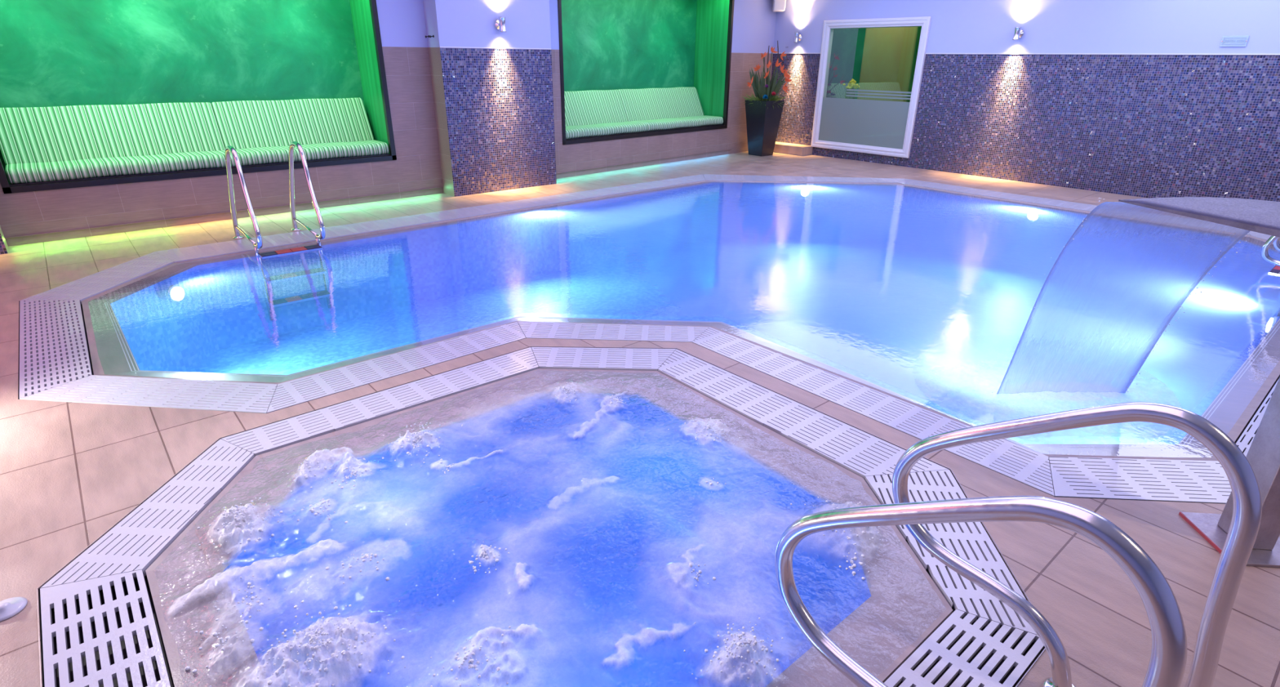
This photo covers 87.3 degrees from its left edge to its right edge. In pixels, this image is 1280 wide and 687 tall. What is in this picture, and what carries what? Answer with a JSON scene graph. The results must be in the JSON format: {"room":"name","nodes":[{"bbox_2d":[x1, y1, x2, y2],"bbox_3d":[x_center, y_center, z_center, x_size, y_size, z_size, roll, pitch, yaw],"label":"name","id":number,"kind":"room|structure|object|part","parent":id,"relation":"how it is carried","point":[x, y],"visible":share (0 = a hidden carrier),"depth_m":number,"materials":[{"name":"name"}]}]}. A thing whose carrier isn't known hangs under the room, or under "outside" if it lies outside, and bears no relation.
{"room":"indoor swimming pool","nodes":[
{"label":"indoor swimming pool","id":0,"kind":"room"},
{"bbox_2d":[0,225,8,254],"bbox_3d":[-6.138,-2.002,4.883,1.522,2.950,0.404,-18,29,-37],"label":"wall","id":1,"kind":"structure","parent":0,"point":[3,245],"depth_m":5.76,"materials":[{"name":"tile"}]},
{"bbox_2d":[0,0,443,245],"bbox_3d":[-4.053,-2.741,6.663,4.155,2.950,0.001,-18,29,-37],"label":"wall","id":2,"kind":"structure","parent":0,"point":[402,28],"depth_m":7.31,"materials":[{"name":"tile"}]},
{"bbox_2d":[0,0,389,182],"bbox_3d":[-4.481,-2.910,6.764,3.510,2.265,0.800,-18,29,-37],"label":"wall niche","id":3,"kind":"object","parent":2,"relation":"in","point":[53,53],"visible":0.46,"depth_m":7.03,"materials":[{"name":"green paint"}]},
{"bbox_2d":[0,97,390,186],"bbox_3d":[-4.491,-2.201,7.071,3.406,0.613,0.770,-18,29,-37],"label":"bench","id":4,"kind":"object","parent":3,"relation":"in","point":[72,143],"visible":0.91,"depth_m":6.88,"materials":[{"name":"fabric"}]},
{"bbox_2d":[0,102,225,164],"bbox_3d":[-5.241,-2.106,6.724,1.792,0.528,0.298,-18,29,-37],"label":"cushion","id":5,"kind":"object","parent":4,"relation":"on","point":[28,135],"depth_m":6.64,"materials":[{"name":"fabric"}]},
{"bbox_2d":[4,150,235,183],"bbox_3d":[-5.000,-1.741,6.569,1.792,0.133,0.452,-18,29,-37],"label":"seat cushion","id":6,"kind":"object","parent":4,"relation":"on","point":[104,166],"depth_m":6.41,"materials":[{"name":"fabric"}]},
{"bbox_3d":[-4.497,-1.963,7.176,3.406,0.092,0.760,-18,29,-37],"label":"seat","id":7,"kind":"part","parent":4,"relation":"part of","materials":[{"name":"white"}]},
{"bbox_2d":[211,97,373,149],"bbox_3d":[-3.949,-2.528,7.743,1.602,0.528,0.298,-18,29,-37],"label":"cushion","id":8,"kind":"object","parent":4,"relation":"on","point":[239,124],"depth_m":7.66,"materials":[{"name":"fabric"}]},
{"bbox_2d":[235,139,389,165],"bbox_3d":[-3.708,-2.163,7.589,1.602,0.133,0.452,-18,29,-37],"label":"seat cushion","id":9,"kind":"object","parent":4,"relation":"on","point":[277,153],"depth_m":7.49,"materials":[{"name":"fabric"}]},
{"bbox_2d":[0,0,396,193],"bbox_3d":[-4.235,-2.717,6.532,3.510,2.095,0.062,-18,29,-37],"label":"trim","id":10,"kind":"structure","parent":3,"relation":"attached to","point":[6,188],"depth_m":7.07,"materials":[{"name":"black"}]},
{"bbox_2d":[4,186,442,238],"bbox_3d":[-4.063,-1.450,7.205,4.150,0.006,0.014,-18,29,-37],"label":"trim","id":11,"kind":"structure","parent":2,"relation":"attached to","point":[437,187],"depth_m":6.83,"materials":[{"name":"tile"}]},
{"bbox_2d":[422,0,556,196],"bbox_3d":[-1.829,-3.411,8.283,1.504,2.950,0.404,-18,29,-37],"label":"pillar","id":12,"kind":"structure","parent":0,"point":[493,98],"depth_m":8.21,"materials":[{"name":"tile"}]},
{"bbox_2d":[494,17,506,31],"bbox_3d":[-1.636,-3.764,7.930,0.104,0.158,0.133,-18,29,-37],"label":"wall lamp","id":13,"kind":"object","parent":12,"relation":"attached to","point":[500,24],"visible":1,"depth_m":7.90,"materials":[{"name":"silver metal"}]},
{"bbox_2d":[0,151,1279,686],"bbox_3d":[1.353,-0.380,5.003,12.850,0.001,12.050,-18,29,-37],"label":"floor","id":14,"kind":"structure","parent":0,"point":[69,471],"depth_m":2.76,"materials":[{"name":"tile"}]},
{"bbox_2d":[0,595,27,621],"bbox_3d":[-1.977,0.820,2.086,0.108,0.022,0.108,-18,29,-37],"label":"button","id":15,"kind":"object","parent":14,"relation":"on","point":[11,606],"visible":1,"depth_m":2.09,"materials":[{"name":"grey plastic"}]},
{"bbox_2d":[224,141,332,319],"bbox_3d":[-3.309,-1.053,6.132,0.600,1.513,0.980,-18,29,-37],"label":"pool ladder","id":16,"kind":"object","parent":14,"relation":"on","point":[324,293],"visible":1,"depth_m":5.98,"materials":[{"name":"silver metal"}]},
{"bbox_3d":[-3.497,-0.986,5.973,0.041,1.513,0.961,-18,29,-37],"label":"rail","id":17,"kind":"part","parent":16,"relation":"part of","materials":[{"name":"silver metal"}]},
{"bbox_3d":[-3.109,-1.113,6.279,0.041,1.513,0.961,-18,29,-37],"label":"rail","id":18,"kind":"part","parent":16,"relation":"part of","materials":[{"name":"silver metal"}]},
{"bbox_2d":[38,346,1035,686],"bbox_3d":[-0.333,1.050,2.695,2.955,0.850,2.885,-18,29,-37],"label":"basin","id":19,"kind":"object","parent":14,"relation":"in","point":[899,604],"visible":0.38,"depth_m":2.41,"materials":[{"name":"tile"}]},
{"bbox_2d":[40,568,171,686],"bbox_3d":[-1.335,1.012,1.713,0.262,0.032,1.563,-18,29,-37],"label":"drain grating","id":20,"kind":"object","parent":19,"relation":"on","point":[55,596],"visible":1,"depth_m":2.01,"materials":[{"name":"grey plastic"}]},
{"bbox_2d":[40,438,254,587],"bbox_3d":[-1.787,0.629,2.601,0.262,0.032,0.926,2,23,3],"label":"drain grating","id":21,"kind":"object","parent":19,"relation":"on","point":[135,542],"visible":0.96,"depth_m":2.50,"materials":[{"name":"grey plastic"}]},
{"bbox_2d":[221,346,538,456],"bbox_3d":[-1.188,0.279,3.437,1.633,0.032,0.262,-18,29,-37],"label":"drain grating","id":22,"kind":"object","parent":19,"relation":"on","point":[273,436],"visible":0.95,"depth_m":3.35,"materials":[{"name":"grey plastic"}]},
{"bbox_2d":[167,369,884,686],"bbox_3d":[-0.338,0.625,2.503,2.366,0.115,2.366,-18,29,-37],"label":"water","id":23,"kind":"object","parent":19,"relation":"in","point":[601,511],"visible":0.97,"depth_m":2.32,"materials":[{"name":"blue liquid"}]},
{"bbox_2d":[182,382,900,686],"bbox_3d":[-0.357,0.639,2.422,2.201,0.149,1.998,-16,28,-33],"label":"foam spray","id":24,"kind":"object","parent":23,"relation":"on","point":[483,553],"visible":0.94,"depth_m":2.13,"materials":[{"name":"white liquid"}]},
{"bbox_2d":[36,346,1045,686],"bbox_3d":[-0.330,0.662,2.530,2.962,0.013,2.892,-18,29,-37],"label":"trim","id":25,"kind":"structure","parent":19,"relation":"attached to","point":[1038,656],"depth_m":2.85,"materials":[{"name":"tile"}]},
{"bbox_2d":[531,346,675,370],"bbox_3d":[-0.219,0.097,3.885,0.865,0.032,0.284,1,23,1],"label":"drain grating","id":26,"kind":"object","parent":19,"relation":"on","point":[559,357],"visible":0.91,"depth_m":3.87,"materials":[{"name":"grey plastic"}]},
{"bbox_2d":[657,348,948,479],"bbox_3d":[0.649,0.336,3.343,0.317,0.032,1.666,-18,29,-37],"label":"drain grating","id":27,"kind":"object","parent":19,"relation":"on","point":[864,454],"visible":0.96,"depth_m":3.22,"materials":[{"name":"grey plastic"}]},
{"bbox_2d":[864,469,1036,638],"bbox_3d":[1.089,0.718,2.456,0.368,0.032,0.903,2,23,5],"label":"drain grating","id":28,"kind":"object","parent":19,"relation":"on","point":[969,540],"visible":0.61,"depth_m":2.37,"materials":[{"name":"grey plastic"}]},
{"bbox_2d":[884,608,1044,686],"bbox_3d":[0.525,1.072,1.613,1.653,0.032,0.237,-18,29,-37],"label":"drain grating","id":29,"kind":"object","parent":19,"relation":"on","point":[960,664],"visible":0.98,"depth_m":1.96,"materials":[{"name":"grey plastic"}]},
{"bbox_2d":[17,180,1279,460],"bbox_3d":[1.129,-0.365,5.984,9.920,0.800,7.200,-18,29,-37],"label":"basin","id":30,"kind":"object","parent":14,"relation":"in","point":[389,291],"visible":0.41,"depth_m":6.14,"materials":[{"name":"tile"}]},
{"bbox_2d":[19,299,92,398],"bbox_3d":[-3.598,-0.036,4.125,0.327,0.032,1.882,-18,29,-37],"label":"drain grating","id":31,"kind":"object","parent":30,"relation":"on","point":[54,351],"visible":0.98,"depth_m":3.97,"materials":[{"name":"grey plastic"}]},
{"bbox_2d":[21,251,173,303],"bbox_3d":[-4.085,-0.530,5.273,0.398,0.032,1.294,2,23,3],"label":"drain grating","id":32,"kind":"object","parent":30,"relation":"on","point":[83,288],"visible":0.96,"depth_m":5.13,"materials":[{"name":"grey plastic"}]},
{"bbox_2d":[19,374,277,413],"bbox_3d":[-2.445,0.262,3.449,1.305,0.032,0.296,3,23,5],"label":"drain grating","id":33,"kind":"object","parent":30,"relation":"on","point":[228,396],"visible":0.94,"depth_m":3.42,"materials":[{"name":"grey plastic"}]},
{"bbox_2d":[166,284,185,302],"bbox_3d":[-3.621,-0.389,5.248,0.046,0.139,0.139,5,23,10],"label":"lamp","id":34,"kind":"object","parent":30,"relation":"attached to","point":[175,292],"visible":1,"depth_m":5.22,"materials":[{"name":"white glass"}]},
{"bbox_2d":[266,321,525,413],"bbox_3d":[-1.308,0.109,3.833,1.569,0.032,0.298,-18,29,-37],"label":"drain grating","id":35,"kind":"object","parent":30,"relation":"on","point":[306,388],"visible":0.96,"depth_m":3.75,"materials":[{"name":"grey plastic"}]},
{"bbox_2d":[155,173,705,262],"bbox_3d":[-1.498,-1.580,7.793,6.852,0.032,0.468,-18,29,-37],"label":"drain grating","id":36,"kind":"object","parent":30,"relation":"on","point":[199,251],"visible":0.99,"depth_m":6.97,"materials":[{"name":"grey plastic"}]},
{"bbox_2d":[517,320,709,342],"bbox_3d":[-0.185,-0.059,4.250,1.253,0.032,0.268,2,23,3],"label":"drain grating","id":37,"kind":"object","parent":30,"relation":"on","point":[544,330],"visible":0.91,"depth_m":4.24,"materials":[{"name":"grey plastic"}]},
{"bbox_2d":[104,213,1279,447],"bbox_3d":[1.112,-0.688,5.797,8.910,0.005,6.305,-18,29,-37],"label":"trim","id":38,"kind":"structure","parent":30,"relation":"on","point":[246,374],"depth_m":3.90,"materials":[{"name":"white"}]},
{"bbox_2d":[702,173,903,182],"bbox_3d":[2.386,-2.356,9.697,2.943,0.032,0.500,2,23,4],"label":"drain grating","id":39,"kind":"object","parent":30,"relation":"on","point":[707,176],"visible":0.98,"depth_m":9.70,"materials":[{"name":"grey plastic"}]},
{"bbox_2d":[448,181,1279,410],"bbox_3d":[1.110,-0.690,5.757,9.153,0.001,6.520,-18,29,-37],"label":"pool water","id":40,"kind":"object","parent":30,"relation":"in","point":[973,268],"visible":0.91,"depth_m":5.72,"materials":[{"name":"blue liquid"}]},
{"bbox_2d":[955,372,1152,414],"bbox_3d":[2.178,0.199,3.655,1.476,0.023,1.236,-18,29,-37],"label":"foam","id":41,"kind":"object","parent":40,"relation":"on","point":[1083,399],"visible":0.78,"depth_m":3.47,"materials":[{"name":"white"}]},
{"bbox_2d":[692,326,1054,496],"bbox_3d":[1.066,0.262,3.526,0.302,0.032,2.151,-18,29,-37],"label":"drain grating","id":42,"kind":"object","parent":30,"relation":"on","point":[1031,468],"visible":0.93,"depth_m":3.34,"materials":[{"name":"grey plastic"}]},
{"bbox_2d":[897,178,1249,235],"bbox_3d":[5.044,-1.747,8.327,0.457,0.032,3.993,-18,29,-37],"label":"drain grating","id":43,"kind":"object","parent":30,"relation":"on","point":[1077,206],"visible":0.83,"depth_m":8.35,"materials":[{"name":"grey plastic"}]},
{"bbox_2d":[1048,456,1231,503],"bbox_3d":[2.140,0.577,2.811,0.944,0.032,0.314,2,23,3],"label":"drain grating","id":44,"kind":"object","parent":30,"relation":"on","point":[1117,478],"visible":0.84,"depth_m":2.79,"materials":[{"name":"grey plastic"}]},
{"bbox_2d":[1235,379,1278,456],"bbox_3d":[4.383,-0.004,4.221,4.924,0.032,0.287,-18,29,-37],"label":"drain grating","id":45,"kind":"object","parent":30,"relation":"on","point":[1248,436],"visible":0.25,"depth_m":3.19,"materials":[{"name":"grey plastic"}]},
{"bbox_2d":[1248,231,1271,239],"bbox_3d":[6.266,-0.908,6.384,0.205,0.032,1.726,2,23,2],"label":"drain grating","id":46,"kind":"object","parent":30,"relation":"on","point":[1263,236],"visible":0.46,"depth_m":6.76,"materials":[{"name":"grey plastic"}]},
{"bbox_2d":[1265,315,1279,333],"bbox_3d":[4.556,-0.130,4.843,0.046,0.139,0.139,17,28,34],"label":"lamp","id":47,"kind":"object","parent":30,"relation":"attached to","point":[1273,319],"visible":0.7,"depth_m":4.81,"materials":[{"name":"white glass"}]},
{"bbox_2d":[742,40,791,155],"bbox_3d":[2.225,-4.247,11.698,0.901,1.881,0.934,0,23,-1],"label":"flower planter","id":48,"kind":"object","parent":14,"relation":"on","point":[763,112],"visible":1,"depth_m":11.68,"materials":[{"name":"glazed ceramic"},{"name":"plant leaves"},{"name":"flower petals"}]},
{"bbox_3d":[2.177,-3.826,11.922,0.489,0.930,0.489,-18,29,-37],"label":"pot","id":49,"kind":"part","parent":48,"relation":"part of","materials":[{"name":"black ceramic"}]},
{"bbox_3d":[2.217,-4.560,11.566,0.012,0.841,0.068,-18,29,-37],"label":"flower stem","id":50,"kind":"part","parent":48,"relation":"part of","materials":[{"name":"green plant"}]},
{"bbox_3d":[2.322,-4.578,11.684,0.241,0.784,0.047,-18,29,-37],"label":"flower stem","id":51,"kind":"part","parent":48,"relation":"part of","materials":[{"name":"green plant"}]},
{"bbox_2d":[773,141,813,155],"bbox_3d":[2.672,-3.619,12.438,0.309,0.152,1.050,-18,29,-37],"label":"tiled ledge","id":52,"kind":"object","parent":14,"relation":"on","point":[780,147],"visible":0.56,"depth_m":12.15,"materials":[{"name":"tile"}]},
{"bbox_2d":[774,495,1186,686],"bbox_3d":[0.639,0.647,1.433,0.100,0.906,0.869,-18,29,-37],"label":"handrail","id":53,"kind":"object","parent":14,"relation":"on","point":[1168,657],"visible":1,"depth_m":1.22,"materials":[{"name":"silver metal"}]},
{"bbox_2d":[892,401,1262,686],"bbox_3d":[1.071,0.507,1.770,0.100,0.906,0.869,-18,29,-37],"label":"handrail","id":54,"kind":"object","parent":14,"relation":"on","point":[1242,532],"visible":0.97,"depth_m":1.55,"materials":[{"name":"silver metal"}]},
{"bbox_2d":[1118,196,1279,567],"bbox_3d":[2.187,0.102,2.464,0.675,1.118,0.806,2,23,4],"label":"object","id":55,"kind":"structure","parent":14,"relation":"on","point":[1263,216],"depth_m":2.36,"materials":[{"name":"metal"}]},
{"bbox_2d":[996,201,1250,393],"bbox_3d":[2.206,-0.136,3.077,0.706,1.100,0.553,1,23,1],"label":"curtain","id":56,"kind":"object","parent":55,"relation":"attached to","point":[1106,210],"visible":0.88,"depth_m":3.29,"materials":[{"name":"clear liquid"}]},
{"bbox_2d":[991,197,1249,392],"bbox_3d":[2.209,-0.139,3.088,0.754,1.134,0.563,1,23,1],"label":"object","id":57,"kind":"object","parent":56,"relation":"attached to","point":[1099,197],"visible":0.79,"depth_m":3.08,"materials":[{"name":"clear liquid"}]},
{"bbox_3d":[2.194,-0.370,2.307,0.675,0.126,0.726,2,23,4],"label":"blade","id":58,"kind":"part","parent":55,"relation":"part of","materials":[{"name":"metal"}]},
{"bbox_3d":[2.200,0.712,2.443,0.264,0.012,0.284,2,23,4],"label":"plate","id":59,"kind":"part","parent":55,"relation":"part of","materials":[{"name":"metal"}]},
{"bbox_3d":[2.204,0.236,2.245,0.100,1.018,0.134,2,23,4],"label":"post","id":60,"kind":"part","parent":55,"relation":"part of","materials":[{"name":"metal"}]},
{"bbox_2d":[1260,235,1279,341],"bbox_3d":[5.695,-0.667,5.423,0.600,1.513,0.980,-18,29,-37],"label":"pool ladder","id":61,"kind":"object","parent":14,"relation":"on","point":[1276,240],"visible":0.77,"depth_m":5.58,"materials":[{"name":"silver metal"}]},
{"bbox_3d":[5.883,-0.733,5.583,0.041,1.513,0.961,-18,29,-37],"label":"rail","id":62,"kind":"part","parent":61,"relation":"part of","materials":[{"name":"silver metal"}]},
{"bbox_2d":[549,0,776,178],"bbox_3d":[0.548,-4.377,10.603,0.001,2.950,5.395,21,31,40],"label":"wall","id":63,"kind":"structure","parent":0,"point":[753,20],"depth_m":11.36,"materials":[{"name":"tile"}]},
{"bbox_2d":[555,149,728,173],"bbox_3d":[0.157,-2.938,10.787,0.016,0.006,4.300,21,31,40],"label":"trim","id":64,"kind":"structure","parent":63,"relation":"attached to","point":[726,149],"depth_m":10.59,"materials":[{"name":"tile"}]},
{"bbox_2d":[561,0,729,118],"bbox_3d":[-0.051,-4.470,10.520,0.800,2.265,3.754,21,31,40],"label":"wall niche","id":65,"kind":"object","parent":63,"relation":"in","point":[607,44],"visible":0.43,"depth_m":11.13,"materials":[{"name":"green paint"}]},
{"bbox_2d":[564,87,723,140],"bbox_3d":[-0.061,-3.760,10.826,0.770,0.613,3.650,21,31,40],"label":"bench","id":66,"kind":"object","parent":65,"relation":"attached to","point":[590,113],"visible":0.9,"depth_m":10.82,"materials":[{"name":"fabric"}]},
{"bbox_2d":[564,88,628,125],"bbox_3d":[-0.888,-3.597,10.316,0.298,0.528,1.721,21,31,40],"label":"cushion","id":67,"kind":"object","parent":66,"relation":"on","point":[590,107],"depth_m":10.43,"materials":[{"name":"fabric"}]},
{"bbox_2d":[565,121,648,138],"bbox_3d":[-0.623,-3.240,10.183,0.452,0.133,1.721,21,31,40],"label":"seat cushion","id":68,"kind":"object","parent":66,"relation":"on","point":[575,130],"depth_m":10.10,"materials":[{"name":"fabric"}]},
{"bbox_3d":[-0.067,-3.522,10.931,0.760,0.092,3.650,21,31,40],"label":"seat","id":69,"kind":"part","parent":66,"relation":"part of","materials":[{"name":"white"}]},
{"bbox_2d":[618,87,703,121],"bbox_3d":[0.389,-4.096,11.515,0.298,0.528,1.917,21,31,40],"label":"cushion","id":70,"kind":"object","parent":66,"relation":"on","point":[646,104],"depth_m":11.41,"materials":[{"name":"fabric"}]},
{"bbox_2d":[630,115,723,130],"bbox_3d":[0.654,-3.739,11.382,0.452,0.133,1.917,21,31,40],"label":"seat cushion","id":71,"kind":"object","parent":66,"relation":"on","point":[660,122],"depth_m":11.23,"materials":[{"name":"fabric"}]},
{"bbox_2d":[557,0,734,144],"bbox_3d":[0.220,-4.285,10.308,0.062,2.095,3.754,21,31,40],"label":"trim","id":72,"kind":"structure","parent":65,"relation":"attached to","point":[559,2],"depth_m":10.65,"materials":[{"name":"black"}]},
{"bbox_2d":[772,0,786,11],"bbox_3d":[2.364,-5.981,11.714,0.348,0.340,0.260,2,23,4],"label":"loudspeaker","id":73,"kind":"object","parent":63,"relation":"attached to","point":[778,5],"visible":1,"depth_m":11.63,"materials":[{"name":"white plastic"}]},
{"bbox_2d":[843,78,859,98],"bbox_3d":[3.777,-4.118,12.188,0.259,1.285,0.262,-18,29,-37],"label":"flower vase","id":74,"kind":"object","parent":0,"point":[851,84],"visible":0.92,"depth_m":11.96,"materials":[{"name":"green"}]},
{"bbox_2d":[857,26,921,102],"bbox_3d":[4.591,-4.945,12.049,0.700,2.930,1.000,-18,29,-37],"label":"wall column","id":75,"kind":"structure","parent":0,"point":[889,58],"depth_m":11.76,"materials":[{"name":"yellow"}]},
{"bbox_2d":[771,0,1279,201],"bbox_3d":[6.979,-3.792,9.368,2.660,2.950,12.900,-18,29,-37],"label":"wall","id":76,"kind":"structure","parent":0,"point":[1137,98],"depth_m":8.82,"materials":[{"name":"tile"}]},
{"bbox_2d":[793,32,802,42],"bbox_3d":[2.756,-5.356,11.760,0.133,0.158,0.104,-18,29,-37],"label":"wall lamp","id":77,"kind":"object","parent":76,"relation":"attached to","point":[797,35],"visible":1,"depth_m":11.73,"materials":[{"name":"silver metal"}]},
{"bbox_3d":[2.739,-5.350,11.747,0.090,0.158,0.090,-18,29,-37],"label":"lamp shade","id":78,"kind":"part","parent":77,"relation":"part of","materials":[{"name":"silver metal"}]},
{"bbox_2d":[810,16,931,158],"bbox_3d":[3.747,-4.226,11.098,0.122,2.054,1.885,-18,29,-37],"label":"window","id":79,"kind":"structure","parent":76,"relation":"in","point":[881,127],"depth_m":11.16,"materials":[{"name":"white"}]},
{"bbox_2d":[1012,26,1023,39],"bbox_3d":[5.162,-4.232,9.177,0.133,0.158,0.104,-18,29,-37],"label":"wall lamp","id":80,"kind":"object","parent":76,"relation":"attached to","point":[1019,33],"visible":1,"depth_m":9.15,"materials":[{"name":"silver metal"}]},
{"bbox_2d":[1219,35,1248,46],"bbox_3d":[6.733,-3.424,7.607,0.012,0.112,0.236,-18,29,-37],"label":"sign","id":81,"kind":"object","parent":76,"relation":"attached to","point":[1227,41],"visible":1,"depth_m":7.61,"materials":[{"name":"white plastic"}]}
]}

